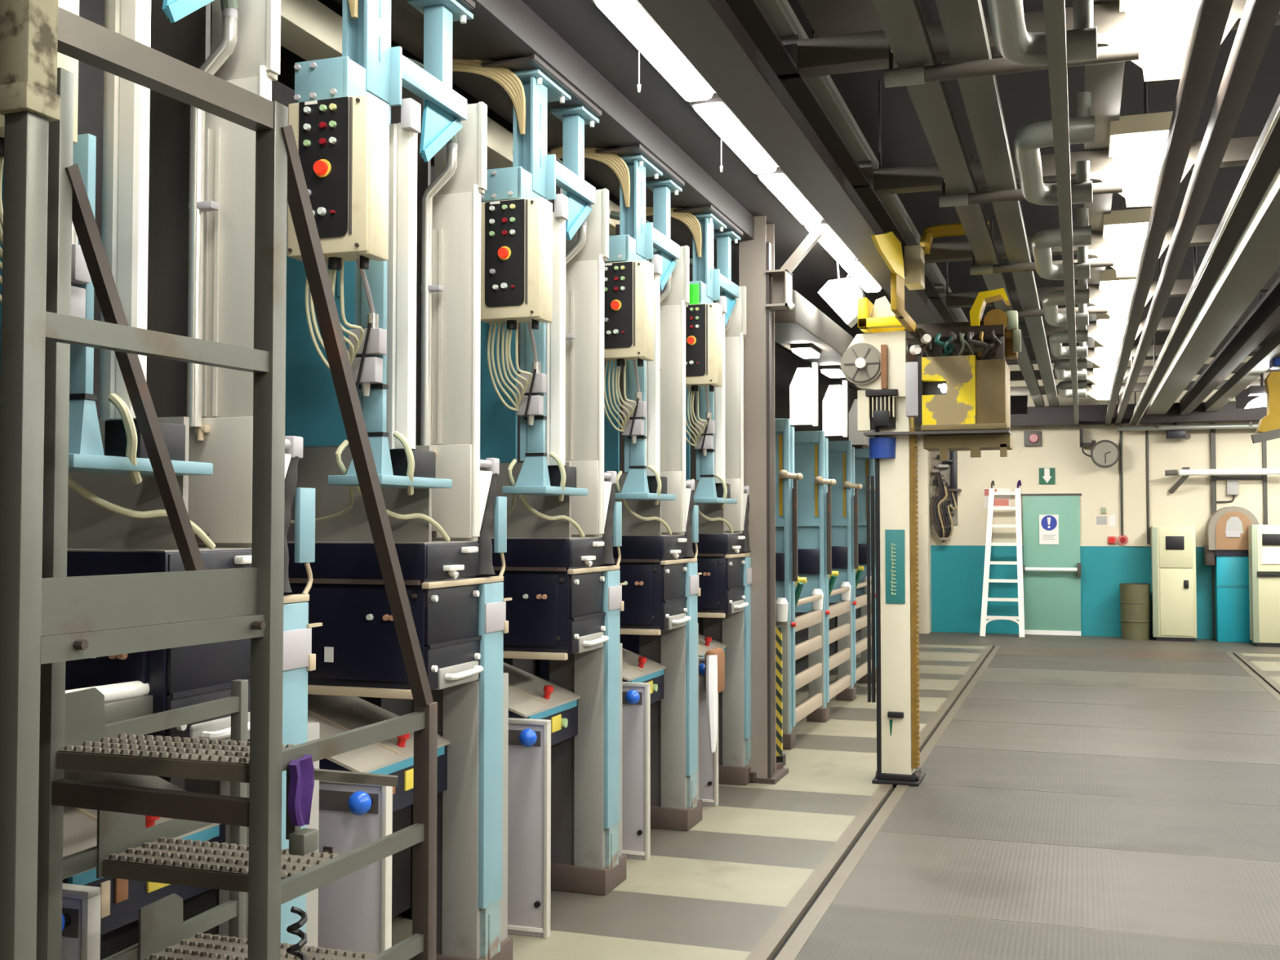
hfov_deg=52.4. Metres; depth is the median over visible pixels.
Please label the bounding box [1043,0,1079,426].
rail
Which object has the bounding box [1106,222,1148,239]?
diffuser
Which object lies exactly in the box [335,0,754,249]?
ceiling beam
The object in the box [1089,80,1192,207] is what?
light
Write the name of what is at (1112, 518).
notice
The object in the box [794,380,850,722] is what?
rack
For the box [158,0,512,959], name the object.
machine
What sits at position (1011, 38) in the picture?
pipe bend
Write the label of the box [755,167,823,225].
ceiling light
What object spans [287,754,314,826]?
handle
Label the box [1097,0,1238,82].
light
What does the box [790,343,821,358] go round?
light
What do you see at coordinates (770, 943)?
trim
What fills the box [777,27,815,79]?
tray crosspiece
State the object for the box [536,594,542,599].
lamp
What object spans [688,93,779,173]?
ceiling light
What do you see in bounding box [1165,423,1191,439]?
camera
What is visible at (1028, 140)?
pipe bend
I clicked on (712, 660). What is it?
rag
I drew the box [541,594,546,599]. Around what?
lamp
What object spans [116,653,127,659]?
lamp
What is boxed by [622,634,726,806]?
cabinet
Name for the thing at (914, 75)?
pipe
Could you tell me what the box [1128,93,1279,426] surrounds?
ceiling beam
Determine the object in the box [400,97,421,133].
switch
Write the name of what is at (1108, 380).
light
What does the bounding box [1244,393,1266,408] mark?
diffuser
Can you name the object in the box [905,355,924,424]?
lamp
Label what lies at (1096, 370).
diffuser
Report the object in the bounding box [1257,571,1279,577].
shelf
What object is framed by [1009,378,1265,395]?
cross beam
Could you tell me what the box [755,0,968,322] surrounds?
ceiling beam
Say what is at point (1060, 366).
pipe bend
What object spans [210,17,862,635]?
wall
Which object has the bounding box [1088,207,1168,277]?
light
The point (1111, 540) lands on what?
socket
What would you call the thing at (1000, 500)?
notice
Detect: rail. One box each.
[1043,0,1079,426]
[1216,475,1262,479]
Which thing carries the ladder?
on the floor at (712, 890)
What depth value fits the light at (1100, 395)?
17.07 m
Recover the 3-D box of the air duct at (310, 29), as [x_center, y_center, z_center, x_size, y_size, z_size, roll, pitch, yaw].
[-1.048,-1.564,4.871,0.160,0.135,7.650,-1,-2,19]
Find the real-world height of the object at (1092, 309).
0.770 m
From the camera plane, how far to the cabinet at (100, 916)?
3.08 m
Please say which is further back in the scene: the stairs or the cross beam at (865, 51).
the cross beam at (865, 51)
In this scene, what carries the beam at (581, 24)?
attached to the wall at (786, 364)
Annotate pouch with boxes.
[704,647,724,693]
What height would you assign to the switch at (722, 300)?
0.095 m
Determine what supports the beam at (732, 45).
attached to the cross beam at (865, 51)
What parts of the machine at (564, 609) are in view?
casing, selector knob, selector knob, panel, selector knob, button panel, head plate, door panel, seam trim, post, tie rod, guide post, trim, hanger plate, cap plate, post, cap plate, arm, plate, panel, trim, handle, post, stub post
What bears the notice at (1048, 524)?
attached to the door
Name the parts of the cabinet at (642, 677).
ball knob, panel, edge trim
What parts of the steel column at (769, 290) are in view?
plate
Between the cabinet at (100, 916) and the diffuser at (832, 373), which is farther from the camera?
the diffuser at (832, 373)
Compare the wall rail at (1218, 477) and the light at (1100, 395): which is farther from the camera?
the wall rail at (1218, 477)
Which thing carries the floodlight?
hanging from the wall at (786, 364)
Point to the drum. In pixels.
(1135, 597)
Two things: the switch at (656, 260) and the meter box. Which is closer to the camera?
the switch at (656, 260)
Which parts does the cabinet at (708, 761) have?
ball knob, panel, edge trim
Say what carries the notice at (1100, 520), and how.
attached to the wall at (957, 563)
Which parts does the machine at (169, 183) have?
panel, guide post, casing, door panel, panel, plate, handle, post, trim, stub post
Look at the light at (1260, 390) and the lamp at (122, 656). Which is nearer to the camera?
the lamp at (122, 656)
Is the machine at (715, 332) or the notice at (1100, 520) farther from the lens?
the notice at (1100, 520)
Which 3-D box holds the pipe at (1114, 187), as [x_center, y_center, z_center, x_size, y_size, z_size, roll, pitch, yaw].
[1.910,-1.757,6.404,0.860,0.770,0.064,-1,-2,19]
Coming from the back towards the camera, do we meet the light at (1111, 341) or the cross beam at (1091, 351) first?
the cross beam at (1091, 351)
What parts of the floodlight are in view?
glass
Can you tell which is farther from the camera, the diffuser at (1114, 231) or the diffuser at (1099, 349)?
the diffuser at (1099, 349)
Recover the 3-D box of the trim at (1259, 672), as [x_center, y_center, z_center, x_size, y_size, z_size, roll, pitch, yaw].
[3.368,1.799,4.133,0.075,0.033,26.100,-1,-2,19]
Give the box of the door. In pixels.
[1020,493,1081,635]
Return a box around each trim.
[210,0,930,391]
[745,645,993,959]
[774,645,1000,959]
[1225,652,1279,702]
[1234,652,1279,693]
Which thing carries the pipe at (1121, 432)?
attached to the wall panel
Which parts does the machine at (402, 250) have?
casing, panel, selector knob, button panel, head plate, seam trim, door panel, trim, tie rod, post, guide post, arm, hanger plate, post, cap plate, plate, panel, trim, handle, post, stub post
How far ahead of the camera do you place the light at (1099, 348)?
13.47 m
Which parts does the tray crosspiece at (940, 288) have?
clamp plate, rod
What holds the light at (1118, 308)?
hanging from the ceiling
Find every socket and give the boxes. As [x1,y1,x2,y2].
[1107,536,1115,543]
[1117,534,1128,545]
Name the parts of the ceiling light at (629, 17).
pull cord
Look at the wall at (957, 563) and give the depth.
18.98 m
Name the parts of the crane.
mast rail, yellow frame, motor, head plate, blue motor, name plate, mast handle, drive chain, pale lever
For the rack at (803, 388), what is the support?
on the floor at (712, 890)
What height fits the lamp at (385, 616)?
0.024 m
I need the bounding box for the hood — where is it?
[871,231,904,279]
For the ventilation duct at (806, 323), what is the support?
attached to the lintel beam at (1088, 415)
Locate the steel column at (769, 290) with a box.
[738,215,823,784]
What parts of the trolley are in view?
yellow plate, trolley motor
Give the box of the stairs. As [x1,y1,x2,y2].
[0,0,437,959]
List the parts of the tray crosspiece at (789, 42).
clamp plate, rod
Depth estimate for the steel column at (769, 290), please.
8.34 m
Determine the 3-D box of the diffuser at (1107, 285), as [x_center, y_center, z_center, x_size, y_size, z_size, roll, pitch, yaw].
[3.589,-1.443,9.664,0.300,0.015,0.350,-1,-2,19]
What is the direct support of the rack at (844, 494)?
on the floor at (712, 890)
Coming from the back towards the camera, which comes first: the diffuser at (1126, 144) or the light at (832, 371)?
the light at (832, 371)
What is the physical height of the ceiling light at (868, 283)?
0.125 m
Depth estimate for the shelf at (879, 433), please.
8.19 m
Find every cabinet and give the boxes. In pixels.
[61,768,225,959]
[307,693,449,955]
[410,662,580,938]
[539,648,666,859]
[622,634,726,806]
[1151,525,1196,641]
[1248,524,1279,647]
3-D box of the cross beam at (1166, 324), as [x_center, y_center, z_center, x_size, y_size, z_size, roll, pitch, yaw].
[5.230,-1.393,11.418,4.600,0.110,0.112,-1,-2,19]
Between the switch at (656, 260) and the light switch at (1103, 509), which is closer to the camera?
the switch at (656, 260)
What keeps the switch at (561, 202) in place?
attached to the machine at (564, 609)
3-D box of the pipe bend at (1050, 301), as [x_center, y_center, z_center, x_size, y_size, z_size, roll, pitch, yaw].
[3.014,-1.255,9.215,0.308,0.190,1.103,-1,-2,19]
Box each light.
[591,0,715,102]
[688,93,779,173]
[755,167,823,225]
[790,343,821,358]
[802,219,856,262]
[819,365,844,377]
[838,257,882,292]
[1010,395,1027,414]
[1086,363,1126,386]
[1086,382,1121,399]
[1087,341,1130,367]
[1088,204,1151,321]
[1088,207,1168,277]
[1088,313,1141,352]
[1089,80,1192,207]
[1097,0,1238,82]
[1235,375,1266,408]
[1244,294,1266,408]
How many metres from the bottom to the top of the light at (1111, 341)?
0.830 m
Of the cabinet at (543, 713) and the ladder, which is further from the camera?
the ladder
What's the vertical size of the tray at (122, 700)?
0.098 m
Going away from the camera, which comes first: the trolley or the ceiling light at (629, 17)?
the ceiling light at (629, 17)
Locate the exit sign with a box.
[1039,467,1055,484]
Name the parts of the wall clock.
bracket arm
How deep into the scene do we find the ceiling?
7.63 m
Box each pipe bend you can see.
[986,0,1097,64]
[1013,91,1094,205]
[1031,208,1091,279]
[1041,278,1088,326]
[1048,325,1088,357]
[1053,356,1087,380]
[1057,379,1086,397]
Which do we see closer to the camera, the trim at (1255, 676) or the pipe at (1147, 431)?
the trim at (1255, 676)
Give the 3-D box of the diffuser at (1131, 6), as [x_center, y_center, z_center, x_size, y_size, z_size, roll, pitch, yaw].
[1.757,-1.619,4.269,0.300,0.015,0.350,-1,-2,19]
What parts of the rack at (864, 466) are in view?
panel, frame, post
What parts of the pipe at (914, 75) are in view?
rod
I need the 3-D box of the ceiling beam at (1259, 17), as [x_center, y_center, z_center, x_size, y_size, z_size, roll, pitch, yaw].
[3.938,-1.545,10.124,0.073,0.950,18.400,-1,-2,19]
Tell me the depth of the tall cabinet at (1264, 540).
17.31 m
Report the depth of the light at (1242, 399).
16.09 m
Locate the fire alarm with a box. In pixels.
[1023,431,1040,446]
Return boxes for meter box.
[1216,480,1239,502]
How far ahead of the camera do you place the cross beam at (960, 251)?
8.22 m
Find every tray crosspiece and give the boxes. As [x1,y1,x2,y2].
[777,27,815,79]
[852,80,881,188]
[928,236,948,298]
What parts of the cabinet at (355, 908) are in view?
panel, edge trim, ball knob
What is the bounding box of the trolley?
[1250,326,1279,443]
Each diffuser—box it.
[792,347,819,358]
[821,368,844,377]
[1093,385,1111,388]
[1094,368,1115,373]
[1096,346,1106,353]
[1098,319,1126,327]
[1102,280,1135,291]
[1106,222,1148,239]
[1113,131,1168,159]
[1125,0,1197,13]
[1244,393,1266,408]
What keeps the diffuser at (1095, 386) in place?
attached to the light at (1100, 395)
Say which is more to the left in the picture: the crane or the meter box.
the crane
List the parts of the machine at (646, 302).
casing, panel, selector knob, button panel, head plate, door panel, post, tie rod, guide post, seam trim, hanger plate, trim, cap plate, post, cap plate, arm, plate, panel, trim, handle, post, stub post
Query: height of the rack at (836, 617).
2.900 m
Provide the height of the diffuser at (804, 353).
0.030 m
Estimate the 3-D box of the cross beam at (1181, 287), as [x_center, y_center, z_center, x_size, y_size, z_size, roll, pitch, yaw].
[4.620,-1.452,9.619,4.600,0.110,0.112,-1,-2,19]
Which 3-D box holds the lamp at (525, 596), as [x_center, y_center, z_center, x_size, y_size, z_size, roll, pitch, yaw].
[-0.483,0.492,5.495,0.024,0.024,0.018,-1,-2,19]
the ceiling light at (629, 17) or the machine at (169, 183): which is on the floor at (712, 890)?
the machine at (169, 183)
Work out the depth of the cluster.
19.51 m
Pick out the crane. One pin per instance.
(957, 388)
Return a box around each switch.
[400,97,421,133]
[554,193,568,220]
[651,253,662,275]
[718,296,727,313]
[1101,507,1106,513]
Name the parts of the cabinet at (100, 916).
ball knob, knob stem, panel, edge trim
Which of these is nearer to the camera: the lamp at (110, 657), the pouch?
the lamp at (110, 657)
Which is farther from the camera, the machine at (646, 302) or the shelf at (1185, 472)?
the shelf at (1185, 472)
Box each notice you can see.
[983,488,1010,507]
[1039,514,1058,544]
[1096,516,1106,524]
[1108,515,1115,525]
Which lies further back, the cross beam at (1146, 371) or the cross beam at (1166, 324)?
the cross beam at (1146, 371)
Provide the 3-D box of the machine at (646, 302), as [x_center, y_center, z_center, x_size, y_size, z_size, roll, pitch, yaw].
[-0.348,0.121,6.867,1.182,3.507,1.255,-1,-2,19]
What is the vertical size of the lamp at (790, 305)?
0.066 m
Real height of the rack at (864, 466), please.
2.900 m
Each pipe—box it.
[884,42,1138,88]
[938,62,1122,207]
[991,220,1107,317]
[1118,422,1258,431]
[1120,431,1123,535]
[1146,430,1150,544]
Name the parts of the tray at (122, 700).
plate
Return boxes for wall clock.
[1080,429,1119,467]
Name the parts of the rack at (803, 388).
panel, frame, post, lever, handle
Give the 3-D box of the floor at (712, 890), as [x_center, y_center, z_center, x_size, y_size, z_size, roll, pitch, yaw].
[2.089,1.910,6.096,12.000,0.120,29.000,-1,-2,19]
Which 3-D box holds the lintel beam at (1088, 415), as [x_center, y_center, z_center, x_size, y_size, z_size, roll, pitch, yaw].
[7.033,-0.934,18.431,5.300,0.270,0.250,-1,-2,19]
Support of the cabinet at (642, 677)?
on the floor at (712, 890)
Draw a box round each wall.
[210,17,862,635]
[862,355,1279,639]
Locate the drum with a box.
[1119,582,1151,639]
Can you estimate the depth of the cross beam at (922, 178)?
6.43 m
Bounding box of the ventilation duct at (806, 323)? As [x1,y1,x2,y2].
[774,289,922,426]
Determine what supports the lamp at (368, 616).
attached to the machine at (402, 250)
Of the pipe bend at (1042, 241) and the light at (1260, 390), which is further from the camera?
the light at (1260, 390)
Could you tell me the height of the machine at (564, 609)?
3.507 m
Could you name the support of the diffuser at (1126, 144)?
attached to the light at (1137, 135)
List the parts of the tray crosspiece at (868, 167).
clamp plate, rod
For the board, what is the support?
on the floor at (712, 890)
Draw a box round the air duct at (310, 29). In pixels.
[210,0,651,262]
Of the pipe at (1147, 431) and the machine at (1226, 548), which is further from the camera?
the pipe at (1147, 431)
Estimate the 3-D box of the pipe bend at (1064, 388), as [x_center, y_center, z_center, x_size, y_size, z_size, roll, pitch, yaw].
[4.894,-1.074,14.751,0.308,0.190,1.103,-1,-2,19]
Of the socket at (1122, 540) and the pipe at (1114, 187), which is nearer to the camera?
the pipe at (1114, 187)
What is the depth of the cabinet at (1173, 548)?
18.13 m
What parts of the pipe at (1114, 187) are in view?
rod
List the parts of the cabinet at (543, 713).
panel, ball knob, edge trim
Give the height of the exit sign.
0.240 m
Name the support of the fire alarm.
attached to the wall at (957, 563)
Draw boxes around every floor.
[391,631,1279,959]
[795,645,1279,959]
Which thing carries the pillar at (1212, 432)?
on the floor at (712, 890)
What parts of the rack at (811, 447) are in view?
panel, frame, post, lever, handle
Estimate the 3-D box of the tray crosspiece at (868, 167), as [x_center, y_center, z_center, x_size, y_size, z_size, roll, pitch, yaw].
[1.104,-1.837,6.859,0.303,0.580,0.340,-1,-2,19]
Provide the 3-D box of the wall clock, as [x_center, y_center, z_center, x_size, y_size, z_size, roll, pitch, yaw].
[6.648,-0.453,18.829,0.545,0.565,0.311,-1,-2,19]
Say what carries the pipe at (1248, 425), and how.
attached to the wall at (957, 563)
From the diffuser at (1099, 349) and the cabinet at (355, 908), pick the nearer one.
the cabinet at (355, 908)
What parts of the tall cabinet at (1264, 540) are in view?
panel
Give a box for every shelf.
[863,429,1011,438]
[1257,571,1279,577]
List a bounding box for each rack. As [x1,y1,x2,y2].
[774,362,822,749]
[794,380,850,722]
[795,399,871,701]
[828,429,876,684]
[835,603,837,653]
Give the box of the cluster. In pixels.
[930,450,961,542]
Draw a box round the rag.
[706,654,717,752]
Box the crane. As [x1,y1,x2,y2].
[840,221,1021,786]
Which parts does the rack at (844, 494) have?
panel, frame, post, lever, handle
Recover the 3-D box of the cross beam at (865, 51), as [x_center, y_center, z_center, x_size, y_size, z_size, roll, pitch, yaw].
[2.788,-1.628,4.225,4.600,0.110,0.112,-1,-2,19]
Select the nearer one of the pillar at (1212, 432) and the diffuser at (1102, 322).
the diffuser at (1102, 322)
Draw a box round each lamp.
[108,654,117,659]
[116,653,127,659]
[365,613,373,620]
[382,613,389,621]
[522,593,528,599]
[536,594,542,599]
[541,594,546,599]
[787,299,795,310]
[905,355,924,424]
[937,383,946,393]
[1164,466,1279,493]
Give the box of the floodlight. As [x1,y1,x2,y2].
[817,258,866,327]
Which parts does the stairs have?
post, post, post, plate, plate, handrail, rail, rail, plate, rail, rail, rail, post, post, coiled cord, rail, rail, brake lever, handrail, rail, post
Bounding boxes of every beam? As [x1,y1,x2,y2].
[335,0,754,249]
[637,0,956,328]
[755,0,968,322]
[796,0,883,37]
[796,0,1279,77]
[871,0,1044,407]
[873,135,1260,195]
[917,223,1219,263]
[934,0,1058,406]
[946,274,1279,308]
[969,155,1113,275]
[1005,342,1259,362]
[1009,362,1279,381]
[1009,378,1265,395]
[1010,400,1266,426]
[1019,313,1279,337]
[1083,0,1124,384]
[1104,0,1233,426]
[1114,0,1279,425]
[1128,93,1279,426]
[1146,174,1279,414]
[1179,275,1279,415]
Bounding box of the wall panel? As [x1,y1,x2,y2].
[1122,430,1146,546]
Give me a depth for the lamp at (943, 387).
8.14 m
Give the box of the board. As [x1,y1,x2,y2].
[775,626,786,766]
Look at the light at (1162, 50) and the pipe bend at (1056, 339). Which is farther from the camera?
the pipe bend at (1056, 339)
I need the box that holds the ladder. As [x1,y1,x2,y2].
[979,480,1024,637]
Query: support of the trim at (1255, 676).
on the floor at (712, 890)
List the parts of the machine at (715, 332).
casing, panel, button panel, head plate, door panel, post, tie rod, guide post, hanger plate, seam trim, cap plate, trim, post, cap plate, arm, plate, panel, trim, handle, post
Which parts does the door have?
frame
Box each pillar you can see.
[917,438,931,634]
[1209,423,1216,639]
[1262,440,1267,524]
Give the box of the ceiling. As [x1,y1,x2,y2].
[787,0,1279,364]
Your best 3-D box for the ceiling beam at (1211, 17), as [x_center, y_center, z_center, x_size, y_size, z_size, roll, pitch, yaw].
[3.814,-1.544,10.166,0.075,0.950,18.400,-1,-2,19]
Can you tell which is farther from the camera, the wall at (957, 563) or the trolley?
the wall at (957, 563)
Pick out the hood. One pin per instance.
(888, 246)
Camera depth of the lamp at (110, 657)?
3.06 m
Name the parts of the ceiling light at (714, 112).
pull cord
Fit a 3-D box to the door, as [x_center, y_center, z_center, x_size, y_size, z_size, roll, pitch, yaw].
[6.027,1.233,19.066,0.860,2.070,0.160,-1,-2,19]
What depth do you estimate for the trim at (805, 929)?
6.48 m
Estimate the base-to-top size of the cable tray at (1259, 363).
0.120 m
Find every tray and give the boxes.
[65,680,153,724]
[1204,329,1279,411]
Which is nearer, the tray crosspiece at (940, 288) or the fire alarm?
the tray crosspiece at (940, 288)
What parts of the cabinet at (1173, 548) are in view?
panel, door, door, handle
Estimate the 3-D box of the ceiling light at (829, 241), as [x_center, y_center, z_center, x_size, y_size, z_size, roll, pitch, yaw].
[1.288,-1.627,8.755,0.164,0.125,1.140,-1,-2,19]
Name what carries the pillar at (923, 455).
on the floor at (712, 890)
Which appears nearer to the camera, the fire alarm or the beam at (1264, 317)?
the beam at (1264, 317)
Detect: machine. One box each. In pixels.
[0,0,322,946]
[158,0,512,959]
[359,53,626,918]
[502,143,702,831]
[619,204,751,785]
[1203,506,1259,642]

